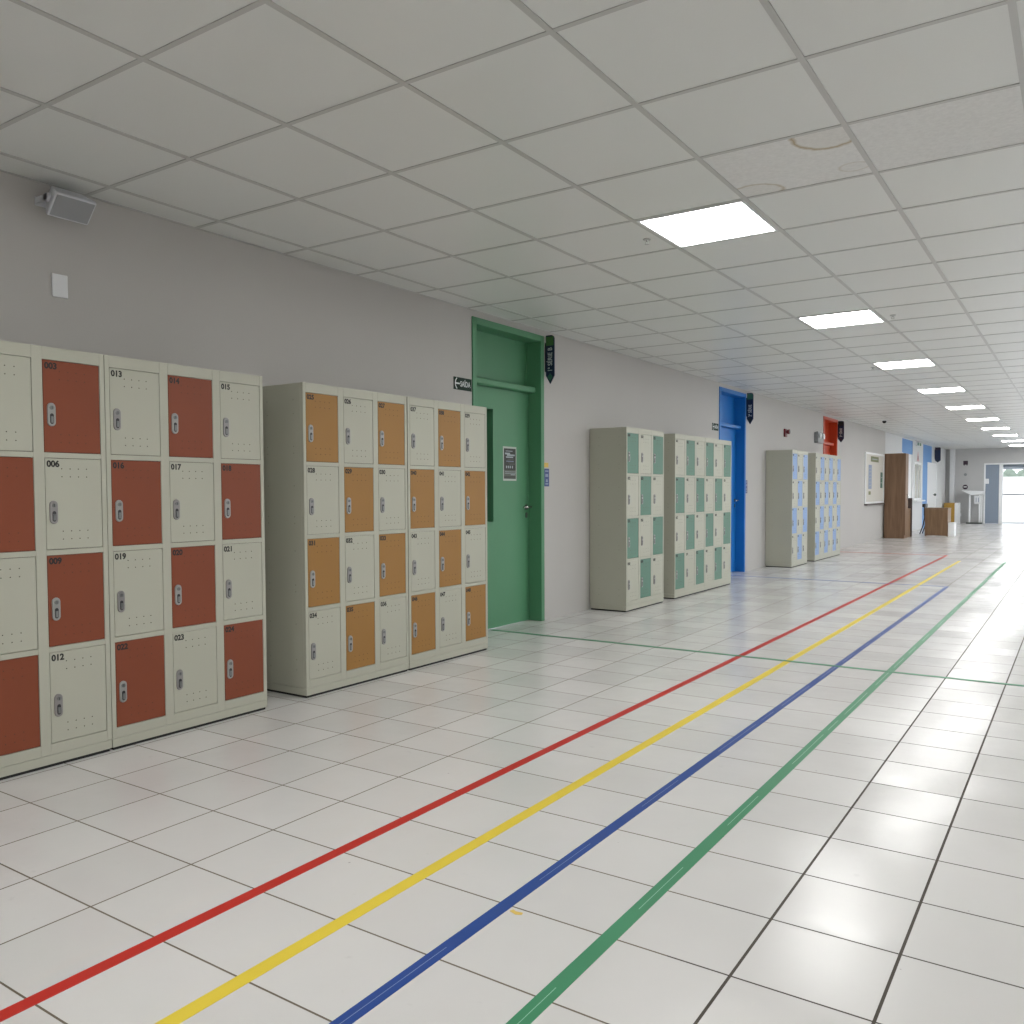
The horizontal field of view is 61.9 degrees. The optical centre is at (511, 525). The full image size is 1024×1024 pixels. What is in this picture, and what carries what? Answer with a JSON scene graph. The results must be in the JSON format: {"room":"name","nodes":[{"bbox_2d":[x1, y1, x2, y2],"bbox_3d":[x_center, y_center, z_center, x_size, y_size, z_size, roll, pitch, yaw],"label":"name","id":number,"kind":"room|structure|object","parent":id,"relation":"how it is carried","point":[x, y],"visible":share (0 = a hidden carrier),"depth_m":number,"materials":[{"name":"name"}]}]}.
{"room":"school corridor","nodes":[
{"label":"school corridor","id":0,"kind":"room"},
{"bbox_2d":[0,171,945,619],"bbox_3d":[3.607,-0.694,13.082,0.220,2.734,44.200,1,3,34],"label":"wall","id":1,"kind":"structure","parent":0,"point":[141,286],"depth_m":5.69,"materials":[{"name":"paint"}]},
{"bbox_2d":[51,273,67,298],"bbox_3d":[-2.198,-1.163,4.150,0.009,0.111,0.077,1,3,34],"label":"wall plate","id":2,"kind":"object","parent":1,"relation":"attached to","point":[59,282],"visible":1,"depth_m":4.14,"materials":[{"name":"white plastic"}]},
{"bbox_2d":[34,186,95,224],"bbox_3d":[-2.131,-1.531,4.086,0.179,0.141,0.212,1,3,34],"label":"loudspeaker","id":3,"kind":"object","parent":1,"relation":"attached to","point":[61,203],"visible":1,"depth_m":4.04,"materials":[{"name":"grey plastic"}]},
{"bbox_2d":[50,194,94,223],"bbox_3d":[-2.090,-1.502,4.060,0.077,0.080,0.182,1,3,34],"label":"grille","id":4,"kind":"object","parent":3,"relation":"attached to","point":[70,207],"depth_m":4.05,"materials":[{"name":"grey metal"}]},
{"bbox_2d":[453,376,471,391],"bbox_3d":[-0.396,-1.134,6.859,0.005,0.099,0.237,1,3,34],"label":"exit sign","id":5,"kind":"object","parent":1,"relation":"attached to","point":[464,384],"visible":1,"depth_m":6.86,"materials":[{"name":"grey"}]},
{"bbox_2d":[472,316,544,628],"bbox_3d":[-0.097,-0.409,7.510,0.218,2.630,1.108,1,3,34],"label":"door","id":6,"kind":"structure","parent":1,"relation":"in","point":[508,362],"depth_m":7.71,"materials":[{"name":"green paint"}]},
{"bbox_2d":[503,446,515,480],"bbox_3d":[-0.020,-0.553,7.665,0.003,0.305,0.215,1,3,34],"label":"poster","id":7,"kind":"object","parent":6,"relation":"attached to","point":[509,453],"visible":1,"depth_m":7.66,"materials":[{"name":"grey paper"}]},
{"bbox_2d":[544,463,548,485],"bbox_3d":[0.323,-0.473,7.959,0.005,0.220,0.087,1,3,34],"label":"plate","id":8,"kind":"object","parent":1,"relation":"attached to","point":[546,471],"visible":1,"depth_m":7.95,"materials":[{"name":"blue"}]},
{"bbox_2d":[545,335,554,383],"bbox_3d":[0.348,-1.528,7.876,0.101,0.445,0.013,1,3,34],"label":"hanging sign","id":9,"kind":"object","parent":1,"relation":"attached to","point":[550,339],"visible":1,"depth_m":7.87,"materials":[{"name":"blue"}]},
{"bbox_2d":[712,423,717,430],"bbox_3d":[2.759,-1.335,11.585,0.005,0.096,0.235,1,3,34],"label":"exit sign","id":10,"kind":"object","parent":1,"relation":"attached to","point":[714,425],"visible":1,"depth_m":11.58,"materials":[{"name":"grey plastic"}]},
{"bbox_2d":[719,386,745,571],"bbox_3d":[3.069,-0.607,12.249,0.212,2.630,1.108,1,3,34],"label":"door","id":11,"kind":"structure","parent":1,"relation":"in","point":[732,404],"depth_m":12.62,"materials":[{"name":"blue paint"}]},
{"bbox_2d":[746,393,753,423],"bbox_3d":[3.513,-1.724,12.613,0.106,0.460,0.013,1,3,34],"label":"hanging sign","id":12,"kind":"object","parent":1,"relation":"attached to","point":[750,397],"visible":1,"depth_m":12.61,"materials":[{"name":"blue"}]},
{"bbox_2d":[784,429,789,436],"bbox_3d":[4.597,-1.545,14.262,0.087,0.135,0.120,1,3,34],"label":"fire alarm","id":13,"kind":"object","parent":1,"relation":"attached to","point":[786,431],"visible":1,"depth_m":14.23,"materials":[{"name":"red plastic"}]},
{"bbox_2d":[814,431,824,443],"bbox_3d":[5.774,-1.648,16.011,0.103,0.215,0.420,1,3,34],"label":"emergency light","id":14,"kind":"object","parent":1,"relation":"attached to","point":[819,437],"visible":1,"depth_m":15.87,"materials":[{"name":"grey plastic"}]},
{"bbox_2d":[823,416,837,455],"bbox_3d":[6.217,-0.804,16.966,0.212,2.630,1.120,1,3,34],"label":"door","id":15,"kind":"structure","parent":1,"relation":"in","point":[830,426],"depth_m":17.30,"materials":[{"name":"red paint"}]},
{"bbox_2d":[838,421,843,441],"bbox_3d":[6.673,-1.899,17.330,0.126,0.435,0.013,1,3,34],"label":"hanging sign","id":16,"kind":"object","parent":1,"relation":"attached to","point":[840,423],"visible":1,"depth_m":17.32,"materials":[{"name":"blue"}]},
{"bbox_2d":[864,452,884,505],"bbox_3d":[8.723,-1.110,20.483,0.070,1.235,2.210,1,3,34],"label":"notice board","id":17,"kind":"object","parent":1,"relation":"attached to","point":[876,497],"visible":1,"depth_m":20.46,"materials":[{"name":"grey"}]},
{"bbox_2d":[868,465,871,488],"bbox_3d":[8.408,-1.136,20.043,0.004,0.565,0.350,1,3,34],"label":"notice sheet","id":18,"kind":"object","parent":17,"relation":"attached to","point":[870,466],"visible":1,"depth_m":20.06,"materials":[{"name":"blue"}]},
{"bbox_2d":[864,503,884,505],"bbox_3d":[8.703,-0.509,20.473,0.070,0.035,2.090,1,3,34],"label":"tray","id":19,"kind":"object","parent":17,"relation":"on","point":[866,504],"depth_m":20.25,"materials":[{"name":"grey metal"}]},
{"bbox_2d":[871,456,878,462],"bbox_3d":[8.697,-1.579,20.463,0.004,0.125,0.900,1,3,34],"label":"notice sheet","id":20,"kind":"object","parent":17,"relation":"attached to","point":[873,459],"visible":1,"depth_m":20.42,"materials":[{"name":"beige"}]},
{"bbox_2d":[880,472,882,487],"bbox_3d":[9.165,-1.119,21.180,0.004,0.385,0.260,1,3,34],"label":"notice sheet","id":21,"kind":"object","parent":17,"relation":"attached to","point":[881,473],"visible":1,"depth_m":21.17,"materials":[{"name":"green"}]},
{"bbox_2d":[902,438,912,505],"bbox_3d":[11.245,-1.124,24.429,0.130,2.645,1.830,1,3,34],"label":"door","id":22,"kind":"structure","parent":1,"relation":"in","point":[907,445],"depth_m":24.89,"materials":[{"name":"blue"}]},
{"bbox_2d":[913,462,924,501],"bbox_3d":[12.342,-1.315,25.933,0.200,1.180,1.500,1,3,34],"label":"window","id":23,"kind":"structure","parent":1,"relation":"in","point":[917,466],"depth_m":25.93,"materials":[{"name":"white glass"}]},
{"bbox_2d":[922,444,935,527],"bbox_3d":[13.720,-1.275,28.035,0.203,2.645,3.080,1,3,34],"label":"door","id":24,"kind":"structure","parent":1,"relation":"in","point":[929,463],"depth_m":27.90,"materials":[{"name":"blue"}]},
{"bbox_2d":[935,447,940,461],"bbox_3d":[14.337,-2.369,28.760,0.186,0.510,0.013,1,3,34],"label":"hanging sign","id":25,"kind":"object","parent":1,"relation":"attached to","point":[937,449],"visible":1,"depth_m":28.75,"materials":[{"name":"blue"}]},
{"bbox_2d":[0,523,1023,1023],"bbox_3d":[6.515,0.796,11.204,7.356,0.120,44.200,1,3,34],"label":"floor","id":26,"kind":"structure","parent":0,"point":[881,880],"depth_m":3.01,"materials":[{"name":"tile"}]},
{"bbox_2d":[0,340,111,779],"bbox_3d":[-2.288,0.147,3.680,0.421,1.836,0.911,1,3,34],"label":"locker","id":27,"kind":"object","parent":26,"relation":"on","point":[55,675],"visible":1,"depth_m":3.73,"materials":[{"name":"beige metal"}]},
{"bbox_2d":[103,355,266,749],"bbox_3d":[-1.781,0.115,4.439,0.421,1.836,0.911,1,3,34],"label":"locker","id":28,"kind":"object","parent":26,"relation":"on","point":[184,444],"visible":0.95,"depth_m":4.28,"materials":[{"name":"beige metal"}]},
{"bbox_2d":[262,382,408,697],"bbox_3d":[-1.116,0.074,5.436,0.421,1.836,0.911,1,3,34],"label":"locker","id":29,"kind":"object","parent":26,"relation":"on","point":[336,516],"visible":0.99,"depth_m":5.15,"materials":[{"name":"beige metal"}]},
{"bbox_2d":[406,397,487,669],"bbox_3d":[-0.607,0.042,6.199,0.421,1.836,0.911,1,3,34],"label":"locker","id":30,"kind":"object","parent":26,"relation":"on","point":[447,441],"visible":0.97,"depth_m":6.05,"materials":[{"name":"beige metal"}]},
{"bbox_2d":[0,555,947,1021],"bbox_3d":[0.716,1.010,4.797,0.045,0.001,26.300,1,3,34],"label":"tape","id":31,"kind":"object","parent":26,"relation":"on","point":[59,987],"visible":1,"depth_m":2.75,"materials":[{"name":"red plastic"}]},
{"bbox_2d":[510,909,522,914],"bbox_3d":[0.012,1.105,2.437,0.042,0.001,0.022,1,3,34],"label":"scrap","id":32,"kind":"object","parent":26,"relation":"on","point":[513,910],"visible":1,"depth_m":2.44,"materials":[{"name":"yellow paper"}]},
{"bbox_2d":[155,561,959,1023],"bbox_3d":[0.643,1.039,4.066,0.047,0.001,25.000,1,3,34],"label":"tape","id":33,"kind":"object","parent":26,"relation":"on","point":[244,978],"visible":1,"depth_m":2.70,"materials":[{"name":"yellow plastic"}]},
{"bbox_2d":[590,427,663,611],"bbox_3d":[1.216,-0.072,8.930,0.421,1.836,0.911,1,3,34],"label":"locker","id":34,"kind":"object","parent":26,"relation":"on","point":[627,463],"visible":1,"depth_m":8.61,"materials":[{"name":"beige metal"}]},
{"bbox_2d":[329,586,948,1023],"bbox_3d":[-0.296,1.121,2.067,0.044,0.001,20.630,1,3,34],"label":"tape","id":35,"kind":"object","parent":26,"relation":"on","point":[368,1003],"visible":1,"depth_m":2.68,"materials":[{"name":"blue"}]},
{"bbox_2d":[664,433,704,598],"bbox_3d":[1.886,-0.114,9.934,0.421,1.836,0.911,1,3,34],"label":"locker","id":36,"kind":"object","parent":26,"relation":"on","point":[684,455],"visible":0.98,"depth_m":9.66,"materials":[{"name":"beige metal"}]},
{"bbox_2d":[704,438,731,590],"bbox_3d":[2.393,-0.146,10.693,0.421,1.836,0.911,1,3,34],"label":"locker","id":37,"kind":"object","parent":26,"relation":"on","point":[717,452],"visible":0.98,"depth_m":10.56,"materials":[{"name":"beige metal"}]},
{"bbox_2d":[506,562,1006,1023],"bbox_3d":[1.223,1.049,3.739,0.047,0.001,25.100,1,3,34],"label":"tape","id":38,"kind":"object","parent":26,"relation":"on","point":[561,982],"visible":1,"depth_m":2.70,"materials":[{"name":"green"}]},
{"bbox_2d":[492,629,1023,686],"bbox_3d":[2.088,0.960,5.924,5.460,0.002,0.042,1,3,34],"label":"tape","id":39,"kind":"object","parent":26,"relation":"on","point":[492,629],"visible":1,"depth_m":6.04,"materials":[{"name":"green plastic"}]},
{"bbox_2d":[765,450,807,567],"bbox_3d":[4.434,-0.274,13.751,0.421,1.836,0.911,1,3,34],"label":"locker","id":40,"kind":"object","parent":26,"relation":"on","point":[786,470],"visible":1,"depth_m":13.41,"materials":[{"name":"beige metal"}]},
{"bbox_2d":[807,453,828,561],"bbox_3d":[5.207,-0.323,14.909,0.421,1.836,0.911,1,3,34],"label":"locker","id":41,"kind":"object","parent":26,"relation":"on","point":[818,464],"visible":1,"depth_m":14.57,"materials":[{"name":"beige metal"}]},
{"bbox_2d":[827,455,840,557],"bbox_3d":[5.713,-0.354,15.668,0.421,1.836,0.911,1,3,34],"label":"locker","id":42,"kind":"object","parent":26,"relation":"on","point":[834,513],"visible":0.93,"depth_m":15.54,"materials":[{"name":"beige metal"}]},
{"bbox_2d":[731,575,944,586],"bbox_3d":[4.246,0.737,11.392,2.739,0.002,0.042,1,3,34],"label":"tape","id":43,"kind":"object","parent":26,"relation":"on","point":[731,575],"visible":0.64,"depth_m":11.26,"materials":[{"name":"blue plastic"}]},
{"bbox_2d":[884,453,908,538],"bbox_3d":[9.684,-0.740,21.488,0.516,2.120,0.400,1,3,34],"label":"tall cabinet","id":44,"kind":"object","parent":26,"relation":"on","point":[896,464],"visible":1,"depth_m":21.33,"materials":[{"name":"brown wood"}]},
{"bbox_2d":[907,498,911,536],"bbox_3d":[9.983,-0.200,21.978,0.490,1.000,0.630,1,3,34],"label":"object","id":45,"kind":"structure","parent":26,"relation":"on","point":[909,499],"depth_m":22.07,"materials":[{"name":"brown wood"}]},
{"bbox_2d":[919,504,927,533],"bbox_3d":[11.426,-0.172,23.188,0.597,0.822,0.477,1,3,34],"label":"chair","id":46,"kind":"object","parent":26,"relation":"on","point":[923,505],"visible":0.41,"depth_m":23.12,"materials":[{"name":"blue plastic"}]},
{"bbox_2d":[925,507,950,536],"bbox_3d":[11.228,-0.095,22.505,0.550,0.738,0.700,1,3,34],"label":"desk","id":47,"kind":"object","parent":26,"relation":"on","point":[937,519],"visible":0.92,"depth_m":22.22,"materials":[{"name":"brown wood"}]},
{"bbox_2d":[948,522,955,536],"bbox_3d":[11.457,0.104,22.228,0.146,0.360,0.426,1,3,34],"label":"box","id":48,"kind":"object","parent":26,"relation":"on","point":[951,525],"visible":1,"depth_m":22.07,"materials":[{"name":"white cardboard"}]},
{"bbox_2d":[944,503,960,523],"bbox_3d":[15.794,-0.434,30.643,0.480,0.742,0.510,1,3,34],"label":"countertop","id":49,"kind":"structure","parent":26,"relation":"on","point":[955,507],"depth_m":30.39,"materials":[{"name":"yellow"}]},
{"bbox_2d":[962,490,984,523],"bbox_3d":[16.439,-0.653,30.468,0.700,1.190,0.380,1,3,34],"label":"desk","id":50,"kind":"object","parent":26,"relation":"on","point":[968,492],"visible":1,"depth_m":30.36,"materials":[{"name":"white laminate"}]},
{"bbox_2d":[974,496,979,503],"bbox_3d":[16.471,-0.904,30.219,0.190,0.290,0.006,1,3,34],"label":"paper sheet","id":51,"kind":"object","parent":50,"relation":"attached to","point":[976,498],"visible":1,"depth_m":30.22,"materials":[{"name":"white paper"}]},
{"bbox_2d":[0,0,1023,448],"bbox_3d":[6.504,-1.953,11.096,6.756,0.024,43.800,1,3,34],"label":"ceiling","id":52,"kind":"structure","parent":0,"point":[503,159],"depth_m":3.79,"materials":[{"name":"tile"}]},
{"bbox_2d":[643,238,650,244],"bbox_3d":[0.794,-1.669,5.024,0.052,0.031,0.052,1,3,34],"label":"sprinkler","id":53,"kind":"object","parent":52,"relation":"attached to","point":[644,239],"visible":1,"depth_m":5.02,"materials":[{"name":"grey paint"}]},
{"bbox_2d":[636,200,778,247],"bbox_3d":[1.099,-1.693,4.769,0.598,0.046,0.612,1,3,34],"label":"ceiling light","id":54,"kind":"object","parent":52,"relation":"attached to","point":[738,219],"visible":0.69,"depth_m":4.75,"materials":[{"name":"white plastic"}]},
{"bbox_2d":[703,127,871,196],"bbox_3d":[1.265,-1.641,3.897,0.622,0.002,0.634,1,3,34],"label":"tile","id":55,"kind":"structure","parent":52,"relation":"attached to","point":[828,155],"depth_m":3.87,"materials":[{"name":"white tile"}]},
{"bbox_2d":[797,309,884,328],"bbox_3d":[2.858,-1.803,7.404,0.598,0.046,0.612,1,3,34],"label":"ceiling light","id":56,"kind":"object","parent":52,"relation":"attached to","point":[863,316],"visible":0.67,"depth_m":7.40,"materials":[{"name":"white plastic"}]},
{"bbox_2d":[872,359,936,369],"bbox_3d":[4.617,-1.913,10.040,0.598,0.046,0.612,1,3,34],"label":"ceiling light","id":57,"kind":"object","parent":52,"relation":"attached to","point":[921,362],"visible":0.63,"depth_m":10.05,"materials":[{"name":"white plastic"}]},
{"bbox_2d":[849,86,1023,170],"bbox_3d":[1.783,-1.630,3.552,0.622,0.002,0.634,1,3,34],"label":"tile","id":58,"kind":"structure","parent":52,"relation":"attached to","point":[992,120],"depth_m":3.52,"materials":[{"name":"white tile"}]},
{"bbox_2d":[917,387,965,393],"bbox_3d":[6.376,-2.023,12.675,0.598,0.046,0.612,1,3,34],"label":"ceiling light","id":59,"kind":"object","parent":52,"relation":"attached to","point":[953,389],"visible":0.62,"depth_m":12.69,"materials":[{"name":"white plastic"}]},
{"bbox_2d":[945,405,985,409],"bbox_3d":[8.135,-2.134,15.311,0.598,0.046,0.612,1,3,34],"label":"ceiling light","id":60,"kind":"object","parent":52,"relation":"attached to","point":[975,406],"visible":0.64,"depth_m":15.32,"materials":[{"name":"white plastic"}]},
{"bbox_2d":[965,418,999,420],"bbox_3d":[9.894,-2.244,17.946,0.598,0.046,0.612,1,3,34],"label":"ceiling light","id":61,"kind":"object","parent":52,"relation":"attached to","point":[982,419],"visible":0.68,"depth_m":17.95,"materials":[{"name":"white plastic"}]},
{"bbox_2d":[980,427,1009,429],"bbox_3d":[11.653,-2.354,20.582,0.598,0.046,0.612,1,3,34],"label":"ceiling light","id":62,"kind":"object","parent":52,"relation":"attached to","point":[1000,427],"visible":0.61,"depth_m":20.59,"materials":[{"name":"white plastic"}]},
{"bbox_2d":[992,434,1018,436],"bbox_3d":[13.412,-2.465,23.217,0.598,0.046,0.612,1,3,34],"label":"ceiling light","id":63,"kind":"object","parent":52,"relation":"attached to","point":[1014,434],"visible":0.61,"depth_m":23.25,"materials":[{"name":"white plastic"}]},
{"bbox_2d":[945,447,1023,522],"bbox_3d":[18.748,-1.394,29.414,7.276,2.734,0.200,1,3,34],"label":"wall","id":64,"kind":"structure","parent":0,"point":[976,458],"depth_m":30.74,"materials":[{"name":"paint"}]},
{"bbox_2d":[949,449,954,502],"bbox_3d":[15.998,-1.421,31.031,0.154,2.684,0.160,1,3,34],"label":"post","id":65,"kind":"object","parent":64,"relation":"attached to","point":[952,451],"visible":0.64,"depth_m":30.95,"materials":[{"name":"white paint"}]},
{"bbox_2d":[983,463,1023,523],"bbox_3d":[17.997,-1.118,29.914,2.570,2.150,0.220,1,3,34],"label":"door","id":66,"kind":"structure","parent":64,"relation":"in","point":[993,472],"depth_m":30.43,"materials":[{"name":"blue paint"}]},
{"bbox_2d":[1003,464,1023,468],"bbox_3d":[18.693,-2.262,31.579,12.000,0.300,3.400,1,3,34],"label":"canopy","id":67,"kind":"object","parent":64,"relation":"attached to","point":[1009,466],"visible":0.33,"depth_m":30.30,"materials":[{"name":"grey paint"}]},
{"label":"outside","id":68,"kind":"structure","parent":0,"visible":0},
{"bbox_2d":[1002,510,1023,523],"bbox_3d":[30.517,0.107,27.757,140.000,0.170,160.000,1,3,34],"label":"ground","id":69,"kind":"structure","parent":68,"point":[1008,516],"depth_m":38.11,"materials":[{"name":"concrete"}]},
{"bbox_2d":[1003,469,1016,476],"bbox_3d":[44.419,-3.498,76.206,1.963,3.152,1.528,1,3,34],"label":"tree","id":70,"kind":"object","parent":69,"relation":"on","point":[1008,472],"visible":0.16,"depth_m":75.76,"materials":[{"name":"green plant"}]},
{"bbox_2d":[1003,477,1023,509],"bbox_3d":[37.504,-1.748,47.196,70.000,2.100,0.300,1,3,34],"label":"wall","id":71,"kind":"structure","parent":69,"relation":"on","point":[1011,485],"depth_m":51.79,"materials":[{"name":"white paint"}]},
{"bbox_2d":[1016,469,1023,476],"bbox_3d":[38.779,-2.980,64.126,1.877,3.106,1.751,-2,3,-35],"label":"tree","id":72,"kind":"object","parent":69,"relation":"on","point":[1020,473],"visible":0.33,"depth_m":64.06,"materials":[{"name":"green plant"}]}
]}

